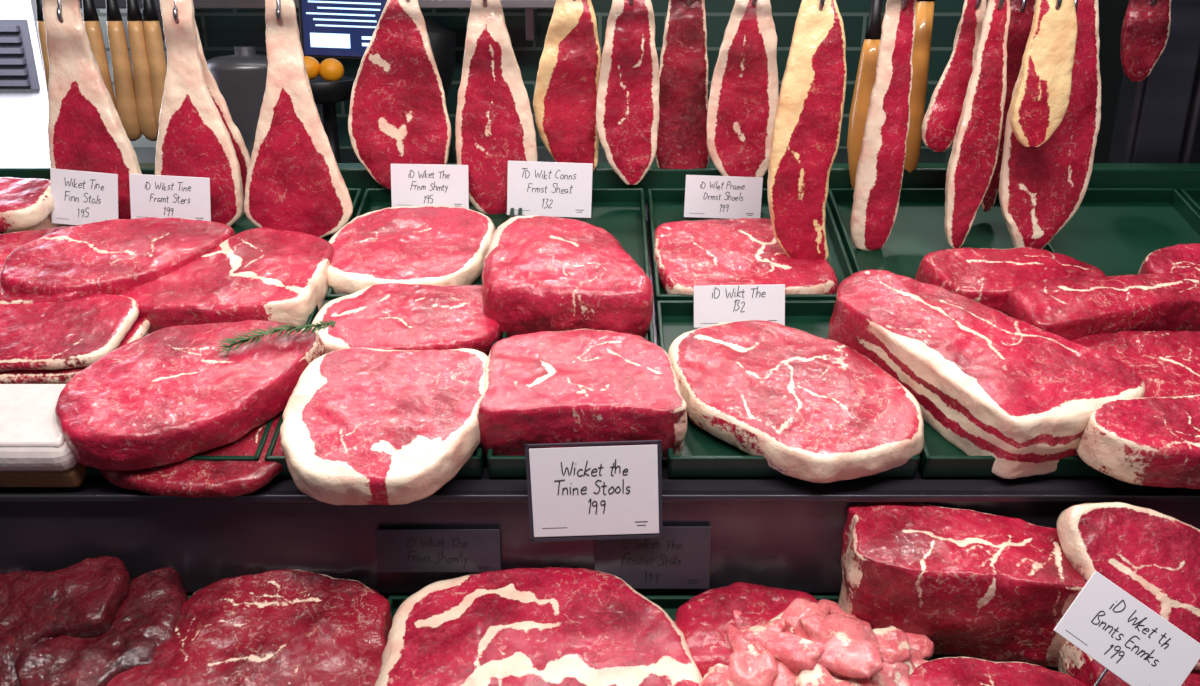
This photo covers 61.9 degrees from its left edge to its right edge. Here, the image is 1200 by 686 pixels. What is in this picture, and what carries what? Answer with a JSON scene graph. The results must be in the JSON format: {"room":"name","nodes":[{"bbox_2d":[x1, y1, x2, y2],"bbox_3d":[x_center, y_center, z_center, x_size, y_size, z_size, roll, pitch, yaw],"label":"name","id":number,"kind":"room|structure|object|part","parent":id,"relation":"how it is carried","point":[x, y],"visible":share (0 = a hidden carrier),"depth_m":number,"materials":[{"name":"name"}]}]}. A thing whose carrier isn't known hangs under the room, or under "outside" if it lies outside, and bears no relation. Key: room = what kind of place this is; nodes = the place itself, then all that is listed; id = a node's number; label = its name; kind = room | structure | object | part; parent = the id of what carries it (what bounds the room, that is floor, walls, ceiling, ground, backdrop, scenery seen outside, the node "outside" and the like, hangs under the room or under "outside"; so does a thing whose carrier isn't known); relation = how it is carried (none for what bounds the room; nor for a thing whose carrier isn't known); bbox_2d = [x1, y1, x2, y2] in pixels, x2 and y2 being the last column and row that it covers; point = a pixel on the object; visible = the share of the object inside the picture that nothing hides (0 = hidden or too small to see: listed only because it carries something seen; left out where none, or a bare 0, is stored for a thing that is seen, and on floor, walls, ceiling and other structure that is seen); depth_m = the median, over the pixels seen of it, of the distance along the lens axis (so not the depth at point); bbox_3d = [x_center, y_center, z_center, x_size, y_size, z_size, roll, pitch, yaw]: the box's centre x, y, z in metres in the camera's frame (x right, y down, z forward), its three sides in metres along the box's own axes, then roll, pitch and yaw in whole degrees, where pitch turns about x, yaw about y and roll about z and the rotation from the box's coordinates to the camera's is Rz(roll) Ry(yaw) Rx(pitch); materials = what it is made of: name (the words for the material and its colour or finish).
{"room":"food shop","nodes":[
{"label":"food shop","id":0,"kind":"room"},
{"bbox_2d":[42,0,141,218],"bbox_3d":[-0.684,-0.345,1.328,0.124,0.390,0.038,0,20,0],"label":"meat","id":1,"kind":"object","parent":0,"point":[86,131],"depth_m":1.33,"materials":[{"name":"red food"}]},
{"bbox_2d":[155,0,243,226],"bbox_3d":[-0.542,-0.338,1.314,0.114,0.395,0.038,0,20,0],"label":"meat","id":2,"kind":"object","parent":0,"point":[194,140],"depth_m":1.32,"materials":[{"name":"red food"}]},
{"bbox_2d":[195,21,250,198],"bbox_3d":[-0.528,-0.362,1.364,0.089,0.384,0.038,0,20,0],"label":"meat","id":3,"kind":"object","parent":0,"point":[242,154],"depth_m":1.37,"materials":[{"name":"beige food"}]},
{"bbox_2d":[107,569,391,685],"bbox_3d":[-0.339,0.306,0.951,0.302,0.046,0.209,0,38,0],"label":"slab","id":4,"kind":"object","parent":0,"point":[285,627],"depth_m":0.96,"materials":[{"name":"red food"}]},
{"bbox_2d":[244,0,352,237],"bbox_3d":[-0.404,-0.330,1.291,0.145,0.395,0.038,0,20,0],"label":"meat","id":5,"kind":"object","parent":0,"point":[295,182],"depth_m":1.31,"materials":[{"name":"red food"}]},
{"bbox_2d":[348,0,450,189],"bbox_3d":[-0.276,-0.379,1.358,0.141,0.347,0.038,0,20,0],"label":"beef","id":6,"kind":"object","parent":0,"point":[398,114],"depth_m":1.36,"materials":[{"name":"red food"}]},
{"bbox_2d":[455,0,537,213],"bbox_3d":[-0.142,-0.359,1.349,0.112,0.380,0.038,0,20,0],"label":"beef","id":7,"kind":"object","parent":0,"point":[494,124],"depth_m":1.35,"materials":[{"name":"red food"}]},
{"bbox_2d":[81,0,987,148],"bbox_3d":[-0.100,-0.730,2.299,5.600,2.800,0.100,0,20,0],"label":"wall","id":8,"kind":"structure","parent":0,"point":[220,31],"depth_m":2.28,"materials":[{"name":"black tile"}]},
{"bbox_2d":[30,0,46,89],"bbox_3d":[-1.583,-0.776,2.272,0.685,0.935,0.160,0,20,0],"label":"window","id":9,"kind":"structure","parent":8,"relation":"in","point":[33,3],"depth_m":2.26,"materials":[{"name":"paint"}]},
{"bbox_2d":[79,0,555,40],"bbox_3d":[-0.550,-0.679,2.099,0.950,0.090,0.290,0,20,0],"label":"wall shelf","id":10,"kind":"object","parent":8,"relation":"attached to","point":[530,6],"visible":0.47,"depth_m":1.95,"materials":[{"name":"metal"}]},
{"bbox_2d":[298,0,386,59],"bbox_3d":[-0.468,-0.794,2.021,0.205,0.408,0.387,0,20,0],"label":"screen","id":11,"kind":"object","parent":8,"relation":"attached to","point":[335,29],"visible":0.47,"depth_m":1.89,"materials":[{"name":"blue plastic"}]},
{"bbox_3d":[-0.840,-0.758,1.908,0.332,0.011,0.616,0,20,0],"label":"utensil rail","id":12,"kind":"object","parent":8,"relation":"attached to","visible":0},
{"bbox_2d":[82,0,116,109],"bbox_3d":[-0.848,-0.502,1.680,0.039,0.321,0.039,0,20,0],"label":"wooden-handled sharpening steel","id":13,"kind":"object","parent":12,"relation":"hanging from","point":[90,16],"visible":0.42,"depth_m":1.67,"materials":[{"name":"brown wood"}]},
{"bbox_2d":[106,0,141,140],"bbox_3d":[-0.809,-0.502,1.680,0.039,0.321,0.039,0,20,0],"label":"wooden-handled sharpening steel","id":14,"kind":"object","parent":12,"relation":"hanging from","point":[124,86],"visible":0.91,"depth_m":1.69,"materials":[{"name":"brown wood"}]},
{"bbox_2d":[126,0,157,140],"bbox_3d":[-0.775,-0.502,1.680,0.039,0.321,0.039,0,20,0],"label":"wooden-handled sharpening steel","id":15,"kind":"object","parent":12,"relation":"hanging from","point":[144,106],"visible":0.91,"depth_m":1.68,"materials":[{"name":"brown wood"}]},
{"bbox_2d":[142,0,166,132],"bbox_3d":[-0.748,-0.502,1.680,0.039,0.321,0.039,0,20,0],"label":"wooden-handled sharpening steel","id":16,"kind":"object","parent":12,"relation":"hanging from","point":[157,64],"visible":0.63,"depth_m":1.68,"materials":[{"name":"brown wood"}]},
{"bbox_2d":[533,0,600,170],"bbox_3d":[-0.045,-0.397,1.381,0.097,0.330,0.042,0,20,0],"label":"meat","id":17,"kind":"object","parent":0,"point":[565,93],"depth_m":1.38,"materials":[{"name":"red food"}]},
{"bbox_2d":[596,0,659,184],"bbox_3d":[0.038,-0.384,1.356,0.088,0.338,0.038,0,20,0],"label":"beef","id":18,"kind":"object","parent":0,"point":[627,100],"depth_m":1.36,"materials":[{"name":"red food"}]},
{"bbox_2d":[655,0,708,168],"bbox_3d":[0.115,-0.387,1.398,0.084,0.360,0.038,0,20,0],"label":"beef","id":19,"kind":"object","parent":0,"point":[683,70],"depth_m":1.39,"materials":[{"name":"red food"}]},
{"bbox_2d":[706,0,778,176],"bbox_3d":[0.195,-0.380,1.347,0.098,0.338,0.038,0,20,0],"label":"beef","id":20,"kind":"object","parent":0,"point":[744,96],"depth_m":1.35,"materials":[{"name":"red food"}]},
{"bbox_2d":[767,0,846,259],"bbox_3d":[0.249,-0.291,1.197,0.084,0.404,0.040,0,20,0],"label":"beef","id":21,"kind":"object","parent":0,"point":[807,123],"depth_m":1.19,"materials":[{"name":"red food"}]},
{"bbox_2d":[847,0,881,187],"bbox_3d":[0.372,-0.370,1.376,0.047,0.343,0.047,0,20,0],"label":"wooden-handled sharpening steel","id":22,"kind":"object","parent":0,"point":[866,73],"visible":0.46,"depth_m":1.37,"materials":[{"name":"orange wood"}]},
{"bbox_2d":[850,0,915,250],"bbox_3d":[0.362,-0.315,1.264,0.063,0.405,0.038,0,20,0],"label":"strip","id":23,"kind":"object","parent":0,"point":[879,175],"depth_m":1.27,"materials":[{"name":"red food"}]},
{"bbox_2d":[904,0,934,172],"bbox_3d":[0.443,-0.385,1.392,0.030,0.326,0.030,0,20,0],"label":"wooden-handled sharpening steel","id":24,"kind":"object","parent":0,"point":[924,8],"visible":0.67,"depth_m":1.39,"materials":[{"name":"yellow wood"}]},
{"bbox_2d":[922,0,986,151],"bbox_3d":[0.455,-0.387,1.281,0.063,0.281,0.038,0,20,0],"label":"strip","id":25,"kind":"object","parent":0,"point":[942,116],"depth_m":1.29,"materials":[{"name":"red food"}]},
{"bbox_2d":[838,502,1086,666],"bbox_3d":[0.360,0.235,0.986,0.247,0.140,0.122,2,20,7],"label":"joint","id":26,"kind":"object","parent":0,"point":[996,588],"visible":0.88,"depth_m":0.94,"materials":[{"name":"red food"}]},
{"bbox_2d":[944,0,1010,248],"bbox_3d":[0.473,-0.312,1.244,0.060,0.396,0.038,0,20,0],"label":"strip","id":27,"kind":"object","parent":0,"point":[972,162],"depth_m":1.25,"materials":[{"name":"red food"}]},
{"bbox_2d":[981,0,1036,211],"bbox_3d":[0.536,-0.356,1.324,0.052,0.368,0.038,0,20,0],"label":"strip","id":28,"kind":"object","parent":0,"point":[1022,11],"depth_m":1.30,"materials":[{"name":"red food"}]},
{"bbox_2d":[1009,0,1077,146],"bbox_3d":[0.517,-0.355,1.154,0.064,0.253,0.038,0,20,0],"label":"meat","id":29,"kind":"object","parent":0,"point":[1040,100],"depth_m":1.15,"materials":[{"name":"beige food"}]},
{"bbox_2d":[999,0,1100,248],"bbox_3d":[0.560,-0.300,1.232,0.114,0.410,0.038,0,20,0],"label":"beef","id":30,"kind":"object","parent":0,"point":[1041,188],"depth_m":1.24,"materials":[{"name":"red food"}]},
{"bbox_2d":[1120,0,1170,80],"bbox_3d":[0.746,-0.459,1.361,0.062,0.199,0.038,0,20,0],"label":"beef","id":31,"kind":"object","parent":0,"point":[1145,31],"depth_m":1.36,"materials":[{"name":"red food"}]},
{"bbox_3d":[0.000,0.943,1.940,7.000,0.100,8.000,0,20,0],"label":"floor","id":32,"kind":"structure","parent":0,"visible":0},
{"bbox_2d":[0,0,48,148],"bbox_3d":[-2.600,-1.485,4.956,3.200,2.400,0.470,0,20,0],"label":"building","id":33,"kind":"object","parent":32,"relation":"on","point":[24,116],"visible":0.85,"depth_m":4.83,"materials":[{"name":"white paint"}]},
{"bbox_2d":[0,19,39,88],"bbox_3d":[-3.000,-1.378,4.779,0.550,0.320,0.065,0,20,0],"label":"shutter","id":34,"kind":"object","parent":33,"relation":"hanging from","point":[19,53],"depth_m":4.78,"materials":[{"name":"grey metal"}]},
{"bbox_2d":[0,149,951,162],"bbox_3d":[-0.420,0.153,2.312,2.760,1.130,0.440,0,20,0],"label":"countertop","id":35,"kind":"structure","parent":32,"relation":"on","point":[6,155],"depth_m":2.22,"materials":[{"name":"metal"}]},
{"bbox_2d":[206,46,267,158],"bbox_3d":[-0.700,-0.469,2.011,0.166,0.245,0.166,0,20,0],"label":"canister","id":36,"kind":"object","parent":35,"relation":"on","point":[240,78],"visible":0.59,"depth_m":1.93,"materials":[{"name":"grey metal"}]},
{"bbox_2d":[304,56,354,162],"bbox_3d":[-0.515,-0.417,1.880,0.124,0.237,0.142,0,20,0],"label":"fruit bowl","id":37,"kind":"object","parent":35,"relation":"on","point":[331,87],"visible":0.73,"depth_m":1.83,"materials":[{"name":"black plastic"}]},
{"bbox_2d":[0,163,1199,599],"bbox_3d":[0.000,0.479,1.220,2.300,1.226,1.035,0,20,0],"label":"display case","id":38,"kind":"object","parent":32,"relation":"on","point":[777,532],"depth_m":1.01,"materials":[{"name":"metal"}]},
{"bbox_2d":[0,384,86,486],"bbox_3d":[-0.572,0.092,1.009,0.128,0.082,0.110,0,20,0],"label":"plastic tub","id":39,"kind":"object","parent":38,"relation":"on","point":[34,451],"visible":0.62,"depth_m":0.98,"materials":[{"name":"white plastic"}]},
{"bbox_3d":[-0.572,0.072,0.994,0.112,0.010,0.092,0,38,0],"label":"lid","id":40,"kind":"part","parent":39,"relation":"part of","materials":[{"name":"plastic"}]},
{"bbox_2d":[85,304,318,476],"bbox_3d":[-0.450,0.042,1.103,0.224,0.107,0.265,0,20,0],"label":"tray","id":41,"kind":"object","parent":38,"relation":"on","point":[91,471],"visible":0.16,"depth_m":1.00,"materials":[{"name":"green plastic"}]},
{"bbox_2d":[99,412,284,497],"bbox_3d":[-0.407,0.093,1.036,0.215,0.069,0.167,1,20,2],"label":"joint","id":42,"kind":"object","parent":41,"relation":"on","point":[185,478],"visible":0.23,"depth_m":0.98,"materials":[{"name":"red food"}]},
{"bbox_2d":[55,320,324,470],"bbox_3d":[-0.425,0.045,1.042,0.179,0.101,0.260,16,25,37],"label":"steak","id":43,"kind":"object","parent":42,"relation":"on","point":[165,396],"visible":0.96,"depth_m":1.00,"materials":[{"name":"red food"}]},
{"bbox_2d":[216,319,335,356],"bbox_3d":[-0.343,-0.007,1.055,0.127,0.030,0.028,-8,21,-21],"label":"rosemary sprig","id":44,"kind":"object","parent":43,"relation":"on","point":[242,339],"visible":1,"depth_m":1.05,"materials":[{"name":"green plant"}]},
{"bbox_3d":[-0.335,-0.011,1.056,0.110,0.005,0.010,-15,40,-19],"label":"stem","id":45,"kind":"part","parent":44,"relation":"part of","materials":[{"name":"green plant"}]},
{"bbox_2d":[119,227,333,333],"bbox_3d":[-0.451,-0.077,1.229,0.233,0.096,0.188,2,20,4],"label":"steak","id":46,"kind":"object","parent":41,"relation":"on","point":[262,273],"visible":0.89,"depth_m":1.18,"materials":[{"name":"red food"}]},
{"bbox_2d":[231,188,362,241],"bbox_3d":[-0.450,-0.128,1.322,0.224,0.105,0.261,0,20,0],"label":"tray","id":47,"kind":"object","parent":38,"relation":"on","point":[356,195],"visible":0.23,"depth_m":1.38,"materials":[{"name":"green plastic"}]},
{"bbox_2d":[264,300,496,476],"bbox_3d":[-0.225,0.042,1.103,0.214,0.107,0.265,0,20,0],"label":"tray","id":48,"kind":"object","parent":38,"relation":"on","point":[473,467],"visible":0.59,"depth_m":1.00,"materials":[{"name":"green plastic"}]},
{"bbox_2d":[280,347,487,504],"bbox_3d":[-0.213,0.079,0.998,0.209,0.102,0.186,0,20,0],"label":"steak","id":49,"kind":"object","parent":48,"relation":"on","point":[360,426],"visible":0.99,"depth_m":0.97,"materials":[{"name":"red food"}]},
{"bbox_2d":[311,283,500,354],"bbox_3d":[-0.221,-0.021,1.163,0.221,0.070,0.130,0,20,0],"label":"steak","id":50,"kind":"object","parent":48,"relation":"in","point":[387,316],"visible":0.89,"depth_m":1.14,"materials":[{"name":"red food"}]},
{"bbox_2d":[326,188,515,299],"bbox_3d":[-0.225,-0.128,1.322,0.214,0.105,0.261,0,20,0],"label":"tray","id":51,"kind":"object","parent":38,"relation":"on","point":[374,199],"visible":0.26,"depth_m":1.41,"materials":[{"name":"green plastic"}]},
{"bbox_2d":[327,205,495,293],"bbox_3d":[-0.247,-0.118,1.292,0.210,0.086,0.199,3,20,9],"label":"steak","id":52,"kind":"object","parent":51,"relation":"in","point":[439,245],"visible":0.91,"depth_m":1.27,"materials":[{"name":"red food"}]},
{"bbox_2d":[391,164,468,208],"bbox_3d":[-0.233,-0.199,1.374,0.107,0.093,0.012,0,20,0],"label":"price tag","id":53,"kind":"object","parent":51,"relation":"in","point":[411,184],"visible":0.95,"depth_m":1.37,"materials":[{"name":"white paper"}]},
{"bbox_2d":[187,593,838,599],"bbox_3d":[0.000,0.493,1.233,2.300,1.190,1.020,0,20,0],"label":"countertop","id":54,"kind":"structure","parent":38,"relation":"on","point":[386,595],"depth_m":1.11,"materials":[{"name":"metal"}]},
{"bbox_2d":[388,595,696,621],"bbox_3d":[-0.050,0.332,0.951,0.335,0.084,0.207,0,20,0],"label":"tray","id":55,"kind":"object","parent":38,"relation":"on","point":[670,604],"visible":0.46,"depth_m":1.03,"materials":[{"name":"green plastic"}]},
{"bbox_2d":[375,529,500,571],"bbox_3d":[-0.163,0.210,1.008,0.125,0.048,0.004,0,20,0],"label":"price tag","id":56,"kind":"object","parent":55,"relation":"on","point":[397,550],"visible":1,"depth_m":1.01,"materials":[{"name":"black plastic"}]},
{"bbox_2d":[386,566,489,568],"bbox_3d":[-0.164,0.227,1.013,0.105,0.003,0.001,0,17,0],"label":"print","id":57,"kind":"object","parent":56,"relation":"attached to","point":[387,567],"depth_m":1.01},
{"bbox_2d":[375,567,702,685],"bbox_3d":[-0.056,0.302,0.952,0.310,0.103,0.196,0,20,0],"label":"beef ribeye steak","id":58,"kind":"object","parent":55,"relation":"in","point":[548,626],"visible":1,"depth_m":0.94,"materials":[{"name":"red food"}]},
{"bbox_2d":[595,526,710,588],"bbox_3d":[0.053,0.217,1.011,0.117,0.070,0.005,0,20,0],"label":"price tag","id":59,"kind":"object","parent":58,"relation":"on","point":[680,559],"visible":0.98,"depth_m":1.01,"materials":[{"name":"white paper"}]},
{"bbox_2d":[487,317,662,476],"bbox_3d":[-0.025,0.042,1.103,0.174,0.107,0.265,0,20,0],"label":"tray","id":60,"kind":"object","parent":38,"relation":"on","point":[498,466],"visible":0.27,"depth_m":1.00,"materials":[{"name":"green plastic"}]},
{"bbox_2d":[482,216,652,338],"bbox_3d":[-0.036,-0.074,1.198,0.206,0.128,0.188,2,20,5],"label":"joint","id":61,"kind":"object","parent":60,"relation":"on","point":[540,273],"visible":0.96,"depth_m":1.13,"materials":[{"name":"red food"}]},
{"bbox_2d":[477,329,686,459],"bbox_3d":[-0.019,0.052,1.044,0.212,0.106,0.148,0,20,0],"label":"joint","id":62,"kind":"object","parent":60,"relation":"in","point":[579,385],"visible":0.96,"depth_m":1.00,"materials":[{"name":"red food"}]},
{"bbox_2d":[518,188,649,278],"bbox_3d":[-0.025,-0.128,1.322,0.174,0.105,0.261,0,20,0],"label":"tray","id":63,"kind":"object","parent":38,"relation":"on","point":[619,211],"visible":0.23,"depth_m":1.39,"materials":[{"name":"green plastic"}]},
{"bbox_2d":[507,161,592,217],"bbox_3d":[-0.069,-0.197,1.375,0.118,0.106,0.014,0,20,0],"label":"price tag","id":64,"kind":"object","parent":63,"relation":"on","point":[553,189],"visible":0.98,"depth_m":1.37,"materials":[{"name":"white paper"}]},
{"bbox_2d":[525,440,662,541],"bbox_3d":[-0.005,0.145,0.977,0.134,0.107,0.010,0,20,0],"label":"price tag","id":65,"kind":"object","parent":38,"relation":"attached to","point":[608,492],"visible":1,"depth_m":0.97,"materials":[{"name":"white paper"}]},
{"bbox_2d":[542,521,647,528],"bbox_3d":[-0.005,0.179,0.985,0.104,0.005,0.001,-2,17,1],"label":"print","id":66,"kind":"object","parent":65,"relation":"attached to","point":[637,521],"depth_m":0.99},
{"bbox_2d":[647,188,852,310],"bbox_3d":[0.193,-0.128,1.322,0.249,0.105,0.261,0,20,0],"label":"tray","id":67,"kind":"object","parent":38,"relation":"on","point":[665,205],"visible":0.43,"depth_m":1.35,"materials":[{"name":"green plastic"}]},
{"bbox_2d":[684,175,762,219],"bbox_3d":[0.170,-0.187,1.384,0.108,0.090,0.012,0,20,0],"label":"price tag","id":68,"kind":"object","parent":67,"relation":"in","point":[706,196],"visible":0.99,"depth_m":1.38,"materials":[{"name":"white paper"}]},
{"bbox_2d":[654,218,837,294],"bbox_3d":[0.181,-0.106,1.280,0.225,0.077,0.169,0,20,0],"label":"steak","id":69,"kind":"object","parent":67,"relation":"in","point":[741,251],"visible":0.84,"depth_m":1.25,"materials":[{"name":"red food"}]},
{"bbox_2d":[656,300,919,476],"bbox_3d":[0.193,0.042,1.103,0.249,0.107,0.265,0,20,0],"label":"tray","id":70,"kind":"object","parent":38,"relation":"on","point":[703,454],"visible":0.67,"depth_m":1.03,"materials":[{"name":"green plastic"}]},
{"bbox_2d":[694,284,784,327],"bbox_3d":[0.165,-0.029,1.188,0.109,0.080,0.016,0,20,0],"label":"price tag","id":71,"kind":"object","parent":70,"relation":"in","point":[713,304],"visible":0.91,"depth_m":1.18,"materials":[{"name":"white paper"}]},
{"bbox_2d":[668,320,923,482],"bbox_3d":[0.201,0.054,1.059,0.284,0.101,0.189,15,25,36],"label":"steak","id":72,"kind":"object","parent":70,"relation":"in","point":[818,409],"visible":0.99,"depth_m":1.02,"materials":[{"name":"red food"}]},
{"bbox_2d":[812,595,839,603],"bbox_3d":[0.205,0.332,0.951,0.165,0.084,0.207,0,20,0],"label":"tray","id":73,"kind":"object","parent":38,"relation":"on","point":[835,598],"visible":0.02,"depth_m":1.02,"materials":[{"name":"green plastic"}]},
{"bbox_2d":[675,582,830,677],"bbox_3d":[0.154,0.284,0.974,0.179,0.073,0.110,-1,20,-2],"label":"steak","id":74,"kind":"object","parent":73,"relation":"in","point":[703,620],"visible":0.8,"depth_m":0.97,"materials":[{"name":"red food"}]},
{"bbox_2d":[698,598,933,685],"bbox_3d":[0.194,0.311,0.919,0.228,0.107,0.187,4,20,12],"label":"meat","id":75,"kind":"object","parent":73,"relation":"in","point":[839,648],"visible":0.98,"depth_m":0.91,"materials":[{"name":"pink food"}]},
{"bbox_2d":[827,188,1045,279],"bbox_3d":[0.450,-0.128,1.322,0.254,0.105,0.261,0,20,0],"label":"tray","id":76,"kind":"object","parent":38,"relation":"on","point":[918,230],"visible":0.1,"depth_m":1.36,"materials":[{"name":"green plastic"}]},
{"bbox_2d":[925,655,1058,671],"bbox_3d":[0.455,0.332,0.951,0.325,0.084,0.207,0,20,0],"label":"tray","id":77,"kind":"object","parent":38,"relation":"on","point":[933,657],"visible":0.02,"depth_m":0.99,"materials":[{"name":"green plastic"}]},
{"bbox_2d":[909,656,1088,685],"bbox_3d":[0.363,0.340,0.904,0.208,0.075,0.108,0,20,0],"label":"steak","id":78,"kind":"object","parent":77,"relation":"in","point":[945,671],"visible":1,"depth_m":0.91,"materials":[{"name":"red food"}]},
{"bbox_2d":[1057,640,1199,685],"bbox_3d":[0.550,0.297,0.944,0.226,0.123,0.203,1,20,4],"label":"joint","id":79,"kind":"object","parent":77,"relation":"in","point":[1072,661],"visible":0.04,"depth_m":0.91,"materials":[{"name":"red food"}]},
{"bbox_2d":[1057,502,1199,670],"bbox_3d":[0.525,0.226,0.915,0.204,0.136,0.102,5,21,14],"label":"steak","id":80,"kind":"object","parent":79,"relation":"on","point":[1153,556],"visible":0.81,"depth_m":0.91,"materials":[{"name":"red food"}]},
{"bbox_2d":[919,421,1110,476],"bbox_3d":[0.450,0.042,1.103,0.254,0.107,0.265,0,20,0],"label":"tray","id":81,"kind":"object","parent":38,"relation":"on","point":[939,457],"visible":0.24,"depth_m":1.00,"materials":[{"name":"green plastic"}]},
{"bbox_2d":[828,270,1144,478],"bbox_3d":[0.403,0.021,1.086,0.180,0.153,0.320,-12,23,-30],"label":"slab","id":82,"kind":"object","parent":81,"relation":"in","point":[1020,394],"visible":0.94,"depth_m":1.02,"materials":[{"name":"red food"}]},
{"bbox_2d":[915,247,1105,311],"bbox_3d":[0.502,-0.070,1.219,0.212,0.079,0.107,-1,20,-4],"label":"joint","id":83,"kind":"object","parent":81,"relation":"on","point":[987,277],"visible":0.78,"depth_m":1.20,"materials":[{"name":"red food"}]},
{"bbox_2d":[1002,272,1199,340],"bbox_3d":[0.605,-0.031,1.152,0.284,0.094,0.095,-4,20,-10],"label":"joint","id":84,"kind":"object","parent":81,"relation":"in","point":[1072,308],"visible":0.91,"depth_m":1.12,"materials":[{"name":"red food"}]},
{"bbox_2d":[1076,395,1199,488],"bbox_3d":[0.564,0.095,0.964,0.191,0.072,0.096,0,20,0],"label":"joint","id":85,"kind":"object","parent":81,"relation":"on","point":[1155,441],"visible":1,"depth_m":0.94,"materials":[{"name":"red food"}]},
{"bbox_2d":[1045,188,1199,275],"bbox_3d":[0.700,-0.128,1.322,0.234,0.105,0.261,0,20,0],"label":"tray","id":86,"kind":"object","parent":38,"relation":"on","point":[1112,230],"visible":0.37,"depth_m":1.37,"materials":[{"name":"green plastic"}]},
{"bbox_2d":[1137,243,1199,274],"bbox_3d":[0.740,-0.085,1.246,0.128,0.065,0.100,3,20,7],"label":"joint","id":87,"kind":"object","parent":86,"relation":"in","point":[1179,258],"visible":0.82,"depth_m":1.24,"materials":[{"name":"red food"}]},
{"bbox_2d":[1054,571,1199,685],"bbox_3d":[0.439,0.249,0.829,0.116,0.096,0.048,9,22,23],"label":"price tag","id":88,"kind":"object","parent":38,"relation":"attached to","point":[1132,641],"visible":1,"depth_m":0.83,"materials":[{"name":"white paper"}]},
{"bbox_2d":[1179,188,1199,213],"bbox_3d":[0.940,-0.128,1.322,0.234,0.105,0.261,0,20,0],"label":"tray","id":89,"kind":"object","parent":38,"relation":"on","point":[1192,195],"visible":0.48,"depth_m":1.42,"materials":[{"name":"green plastic"}]},
{"bbox_3d":[-0.920,-0.128,1.322,0.234,0.026,0.267,0,38,0],"label":"tray","id":90,"kind":"object","parent":38,"relation":"on","visible":0},
{"bbox_2d":[0,213,64,233],"bbox_3d":[-0.807,-0.158,1.341,0.151,0.068,0.113,0,20,1],"label":"steak","id":91,"kind":"object","parent":90,"relation":"in","point":[47,223],"visible":0.06,"depth_m":1.32,"materials":[{"name":"food"}]},
{"bbox_2d":[0,177,53,231],"bbox_3d":[-0.796,-0.180,1.309,0.151,0.058,0.112,0,20,1],"label":"steak","id":92,"kind":"object","parent":91,"relation":"on","point":[24,203],"visible":0.94,"depth_m":1.29,"materials":[{"name":"red food"}]},
{"label":"tray","id":93,"kind":"object","parent":38,"relation":"on","visible":0},
{"bbox_2d":[1071,330,1199,397],"bbox_3d":[0.607,0.050,1.067,0.226,0.092,0.162,1,20,3],"label":"joint","id":94,"kind":"object","parent":93,"relation":"in","point":[1167,362],"visible":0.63,"depth_m":1.07,"materials":[{"name":"red food"}]},
{"bbox_3d":[-0.660,0.332,0.951,0.315,0.022,0.211,0,38,0],"label":"tray","id":95,"kind":"object","parent":38,"relation":"on","visible":0},
{"bbox_2d":[0,556,188,685],"bbox_3d":[-0.552,0.294,0.955,0.295,0.116,0.209,0,20,0],"label":"meat","id":96,"kind":"object","parent":95,"relation":"on","point":[84,623],"visible":0.98,"depth_m":0.95,"materials":[{"name":"red food"}]},
{"bbox_3d":[-0.682,-0.128,1.322,0.229,0.026,0.267,0,38,0],"label":"tray","id":97,"kind":"object","parent":38,"relation":"on","visible":0},
{"bbox_2d":[50,168,118,224],"bbox_3d":[-0.680,-0.177,1.323,0.094,0.105,0.013,0,20,1],"label":"price tag","id":98,"kind":"object","parent":97,"relation":"in","point":[79,197],"visible":0.96,"depth_m":1.32,"materials":[{"name":"white paper"}]},
{"bbox_2d":[129,174,210,220],"bbox_3d":[-0.565,-0.175,1.319,0.108,0.094,0.012,0,20,0],"label":"price tag","id":99,"kind":"object","parent":97,"relation":"on","point":[159,196],"visible":0.93,"depth_m":1.31,"materials":[{"name":"white paper"}]},
{"bbox_2d":[1093,0,1199,162],"bbox_3d":[1.350,-0.387,2.086,0.700,2.300,0.465,0,20,0],"label":"tall cabinet","id":100,"kind":"object","parent":32,"relation":"on","point":[1111,12],"visible":0.02,"depth_m":1.96,"materials":[{"name":"black plastic"}]},
{"bbox_2d":[1108,0,1199,162],"bbox_3d":[0.845,-0.250,1.565,0.102,2.400,0.082,0,20,0],"label":"steel column","id":101,"kind":"structure","parent":32,"relation":"on","point":[1157,117],"depth_m":1.49,"materials":[{"name":"black metal"}]},
{"label":"beef slice","id":102,"kind":"object","parent":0,"visible":0},
{"bbox_2d":[0,318,149,383],"bbox_3d":[-0.626,0.000,1.134,0.212,0.058,0.143,-2,20,-4],"label":"beef slice","id":103,"kind":"object","parent":102,"relation":"on","point":[141,326],"visible":0.09,"depth_m":1.08,"materials":[{"name":"red food"}]},
{"bbox_2d":[0,293,139,371],"bbox_3d":[-0.634,-0.013,1.121,0.212,0.057,0.139,-1,20,-1],"label":"beef slice","id":104,"kind":"object","parent":103,"relation":"on","point":[76,333],"visible":0.98,"depth_m":1.11,"materials":[{"name":"red food"}]},
{"bbox_2d":[0,226,80,303],"bbox_3d":[-0.679,-0.088,1.218,0.191,0.078,0.170,-1,20,-2],"label":"steak","id":105,"kind":"object","parent":104,"relation":"on","point":[9,242],"visible":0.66,"depth_m":1.21,"materials":[{"name":"red food"}]},
{"bbox_2d":[0,217,235,296],"bbox_3d":[-0.586,-0.102,1.233,0.268,0.079,0.148,-8,22,-22],"label":"steak","id":106,"kind":"object","parent":105,"relation":"on","point":[115,256],"visible":0.92,"depth_m":1.20,"materials":[{"name":"red food"}]}
]}

